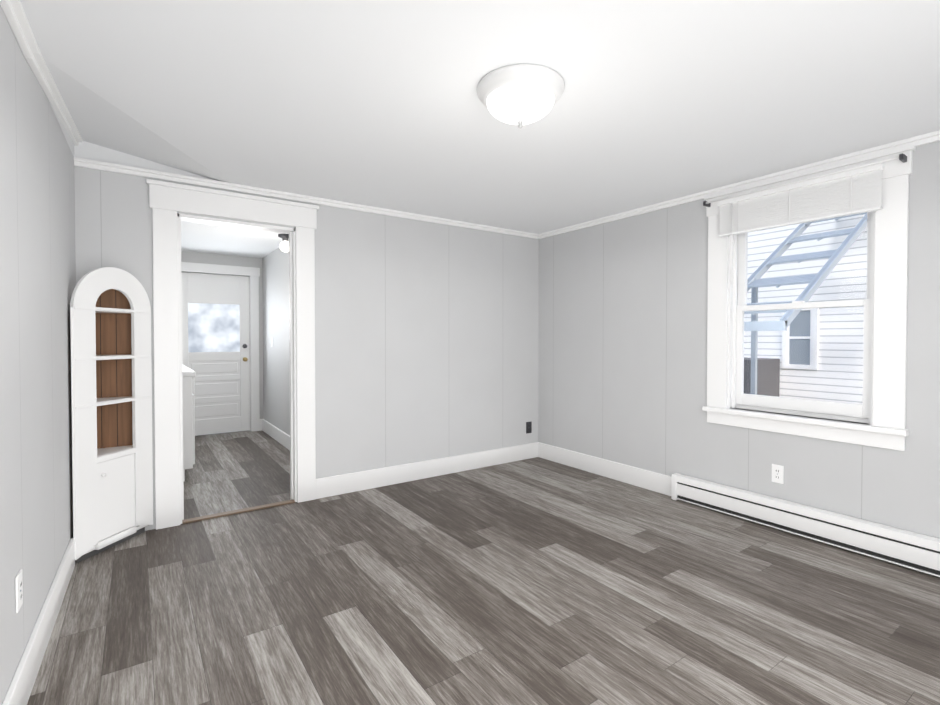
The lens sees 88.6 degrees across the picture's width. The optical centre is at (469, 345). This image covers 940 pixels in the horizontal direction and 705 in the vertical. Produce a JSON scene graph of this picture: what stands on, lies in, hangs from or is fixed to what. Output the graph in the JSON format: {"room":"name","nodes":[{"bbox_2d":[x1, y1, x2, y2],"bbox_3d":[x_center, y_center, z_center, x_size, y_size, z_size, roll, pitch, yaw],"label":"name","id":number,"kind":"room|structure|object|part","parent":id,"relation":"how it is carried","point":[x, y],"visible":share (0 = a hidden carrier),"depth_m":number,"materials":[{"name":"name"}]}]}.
{"room":"empty living room","nodes":[
{"label":"empty living room","id":0,"kind":"room"},
{"bbox_2d":[0,5,75,704],"bbox_3d":[-1.043,-0.028,0.632,0.422,2.440,5.006,-1,1,-35],"label":"wall","id":1,"kind":"structure","parent":0,"point":[37,242],"depth_m":1.76,"materials":[{"name":"paint"}]},
{"bbox_2d":[15,569,22,613],"bbox_3d":[-1.457,0.792,1.557,0.010,0.115,0.070,-1,1,-35],"label":"electrical outlet","id":2,"kind":"object","parent":1,"relation":"attached to","point":[19,590],"visible":1,"depth_m":1.54,"materials":[{"name":"white plastic"}]},
{"bbox_2d":[2,538,74,704],"bbox_3d":[-0.952,1.114,0.802,0.119,0.150,4.155,-1,1,-35],"label":"baseboard","id":3,"kind":"structure","parent":1,"relation":"attached to","point":[19,691],"depth_m":1.78,"materials":[{"name":"white wood"}]},
{"bbox_2d":[0,0,87,167],"bbox_3d":[-1.038,-1.092,0.919,0.152,0.162,4.504,-1,1,-35],"label":"crown molding","id":4,"kind":"structure","parent":1,"relation":"attached to","point":[15,15],"depth_m":1.79,"materials":[{"name":"white wood"}]},
{"bbox_2d":[181,251,260,418],"bbox_3d":[-3.525,-0.012,5.788,1.890,2.240,0.150,-1,1,-35],"label":"wall","id":5,"kind":"structure","parent":0,"point":[193,257],"depth_m":6.05,"materials":[{"name":"grey paint"}]},
{"bbox_2d":[181,272,249,435],"bbox_3d":[-3.171,0.103,5.991,0.792,1.988,0.102,-1,1,-35],"label":"hall door","id":6,"kind":"structure","parent":5,"relation":"in","point":[215,332],"depth_m":6.02,"materials":[{"name":"white wood"}]},
{"bbox_2d":[181,262,259,431],"bbox_3d":[-3.185,0.050,6.010,1.030,2.110,0.174,-1,1,-35],"label":"door frame","id":7,"kind":"structure","parent":5,"relation":"attached to","point":[253,273],"depth_m":6.19,"materials":[{"name":"white wood"}]},
{"bbox_2d":[261,247,289,434],"bbox_3d":[-1.856,-0.001,5.144,0.100,2.240,3.110,-1,1,-35],"label":"wall","id":8,"kind":"structure","parent":0,"point":[274,378],"depth_m":5.69,"materials":[{"name":"grey paint"}]},
{"bbox_2d":[260,419,289,449],"bbox_3d":[-1.872,1.045,5.070,0.030,0.150,2.940,-1,1,-35],"label":"baseboard","id":9,"kind":"structure","parent":8,"relation":"attached to","point":[277,434],"depth_m":5.67,"materials":[{"name":"white wood"}]},
{"bbox_2d":[74,166,538,530],"bbox_3d":[-0.891,-0.080,3.846,4.090,2.440,0.120,-1,1,-35],"label":"wall","id":10,"kind":"structure","parent":0,"point":[426,339],"depth_m":3.99,"materials":[{"name":"paint"}]},
{"bbox_2d":[146,179,318,529],"bbox_3d":[-1.601,0.058,3.345,1.060,2.180,0.182,-1,1,-35],"label":"door frame","id":11,"kind":"structure","parent":10,"relation":"attached to","point":[168,201],"depth_m":3.16,"materials":[{"name":"white wood"}]},
{"bbox_2d":[88,159,539,238],"bbox_3d":[-0.792,-1.138,3.801,3.540,0.162,0.045,-1,1,-35],"label":"crown molding","id":12,"kind":"structure","parent":10,"relation":"attached to","point":[92,164],"depth_m":3.43,"materials":[{"name":"white wood"}]},
{"bbox_2d":[316,442,537,498],"bbox_3d":[-0.228,1.059,4.237,2.255,0.150,0.022,-1,1,-35],"label":"baseboard","id":13,"kind":"structure","parent":10,"relation":"attached to","point":[380,477],"depth_m":4.08,"materials":[{"name":"white wood"}]},
{"bbox_2d":[526,421,531,433],"bbox_3d":[0.589,0.814,4.807,0.070,0.115,0.008,-1,1,-35],"label":"electrical outlet","id":14,"kind":"object","parent":10,"relation":"attached to","point":[528,427],"visible":1,"depth_m":4.80,"materials":[{"name":"grey plastic"}]},
{"bbox_2d":[20,0,939,257],"bbox_3d":[-0.517,-1.236,2.937,4.490,0.300,8.230,-1,1,-35],"label":"ceiling","id":15,"kind":"structure","parent":0,"point":[377,103],"depth_m":2.05,"materials":[{"name":"white paint"}]},
{"bbox_2d":[278,234,288,251],"bbox_3d":[-1.859,-1.032,4.851,0.140,0.170,0.140,-1,1,-35],"label":"hall ceiling light","id":16,"kind":"object","parent":15,"relation":"attached to","point":[284,245],"visible":0.81,"depth_m":4.81,"materials":[{"name":"white glass"}]},
{"bbox_2d":[477,64,564,128],"bbox_3d":[0.209,-0.986,1.998,0.360,0.168,0.360,-1,1,-35],"label":"ceiling light","id":17,"kind":"object","parent":15,"relation":"attached to","point":[520,95],"visible":1,"depth_m":1.90,"materials":[{"name":"white glass"}]},
{"bbox_2d":[27,430,939,704],"bbox_3d":[-0.517,1.204,2.976,4.490,0.100,8.230,-1,1,-35],"label":"floor","id":18,"kind":"structure","parent":0,"point":[535,582],"depth_m":2.17,"materials":[{"name":"laminate"}]},
{"bbox_2d":[70,267,152,562],"bbox_3d":[-2.037,0.354,2.764,0.359,1.606,0.359,-1,1,-35],"label":"tall cabinet","id":19,"kind":"object","parent":18,"relation":"on","point":[111,390],"visible":0.98,"depth_m":2.82,"materials":[{"name":"white wood"}]},
{"bbox_2d":[182,364,195,480],"bbox_3d":[-3.128,0.671,4.401,0.981,0.920,1.480,-1,1,-35],"label":"cabinet","id":20,"kind":"object","parent":18,"relation":"on","point":[188,374],"depth_m":4.05,"materials":[{"name":"white wood"}]},
{"bbox_2d":[671,473,939,576],"bbox_3d":[2.223,1.066,2.615,0.071,0.188,2.428,-1,1,-35],"label":"heater","id":21,"kind":"object","parent":18,"relation":"on","point":[910,549],"visible":1,"depth_m":2.83,"materials":[{"name":"white metal"}]},
{"bbox_2d":[538,141,939,538],"bbox_3d":[2.126,-0.066,2.943,0.160,2.440,4.800,-1,1,-35],"label":"wall","id":22,"kind":"structure","parent":0,"point":[622,348],"depth_m":3.60,"materials":[{"name":"paint"}]},
{"bbox_2d":[538,442,671,495],"bbox_3d":[1.129,1.059,4.244,0.018,0.150,1.495,-1,1,-35],"label":"baseboard","id":23,"kind":"structure","parent":22,"relation":"attached to","point":[650,480],"depth_m":4.13,"materials":[{"name":"white wood"}]},
{"bbox_2d":[540,130,939,238],"bbox_3d":[1.957,-1.065,2.993,0.042,0.042,4.500,-1,1,-35],"label":"crown molding","id":24,"kind":"structure","parent":22,"relation":"attached to","point":[931,137],"depth_m":3.11,"materials":[{"name":"white wood"}]},
{"bbox_2d":[772,464,783,483],"bbox_3d":[1.953,0.813,3.057,0.008,0.115,0.070,-1,1,-35],"label":"electrical outlet","id":25,"kind":"object","parent":22,"relation":"attached to","point":[777,473],"visible":1,"depth_m":3.05,"materials":[{"name":"white plastic"}]},
{"bbox_2d":[702,145,915,450],"bbox_3d":[2.057,-0.249,3.017,0.245,1.595,1.121,-1,1,-35],"label":"window","id":26,"kind":"structure","parent":22,"relation":"in","point":[884,426],"depth_m":2.79,"materials":[{"name":"white wood"}]},
{"bbox_3d":[2.073,-0.237,3.027,0.077,1.286,0.767,-1,1,-35],"label":"window sash","id":27,"kind":"part","parent":26,"relation":"part of","materials":[{"name":"glass"}]},
{"bbox_2d":[703,153,906,284],"bbox_3d":[1.953,-0.700,2.937,0.072,0.598,1.063,-1,1,-35],"label":"window blind","id":28,"kind":"object","parent":26,"relation":"attached to","point":[848,192],"visible":0.98,"depth_m":2.87,"materials":[{"name":"white fabric"},{"name":"dark metal"}]},
{"label":"outside","id":29,"kind":"structure","parent":0,"visible":0},
{"bbox_3d":[3.509,4.153,6.160,5.660,0.100,22.000,-1,1,-35],"label":"ground","id":30,"kind":"structure","parent":29,"visible":0},
{"bbox_2d":[744,357,779,396],"bbox_3d":[4.437,2.135,8.511,0.780,3.860,1.540,-1,1,-35],"label":"shed","id":31,"kind":"object","parent":30,"relation":"on","point":[769,382],"depth_m":7.79,"materials":[{"name":"grey"}]},
{"bbox_2d":[744,212,866,394],"bbox_3d":[4.250,0.816,5.829,3.803,6.585,0.760,-1,1,-35],"label":"exterior staircase","id":32,"kind":"structure","parent":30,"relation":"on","point":[785,321],"depth_m":5.37,"materials":[{"name":"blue metal"}]},
{"bbox_2d":[744,214,866,403],"bbox_3d":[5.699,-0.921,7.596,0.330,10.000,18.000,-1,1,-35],"label":"neighbouring house","id":33,"kind":"structure","parent":30,"relation":"on","point":[853,271],"depth_m":7.63,"materials":[{"name":"white wood"}]}
]}

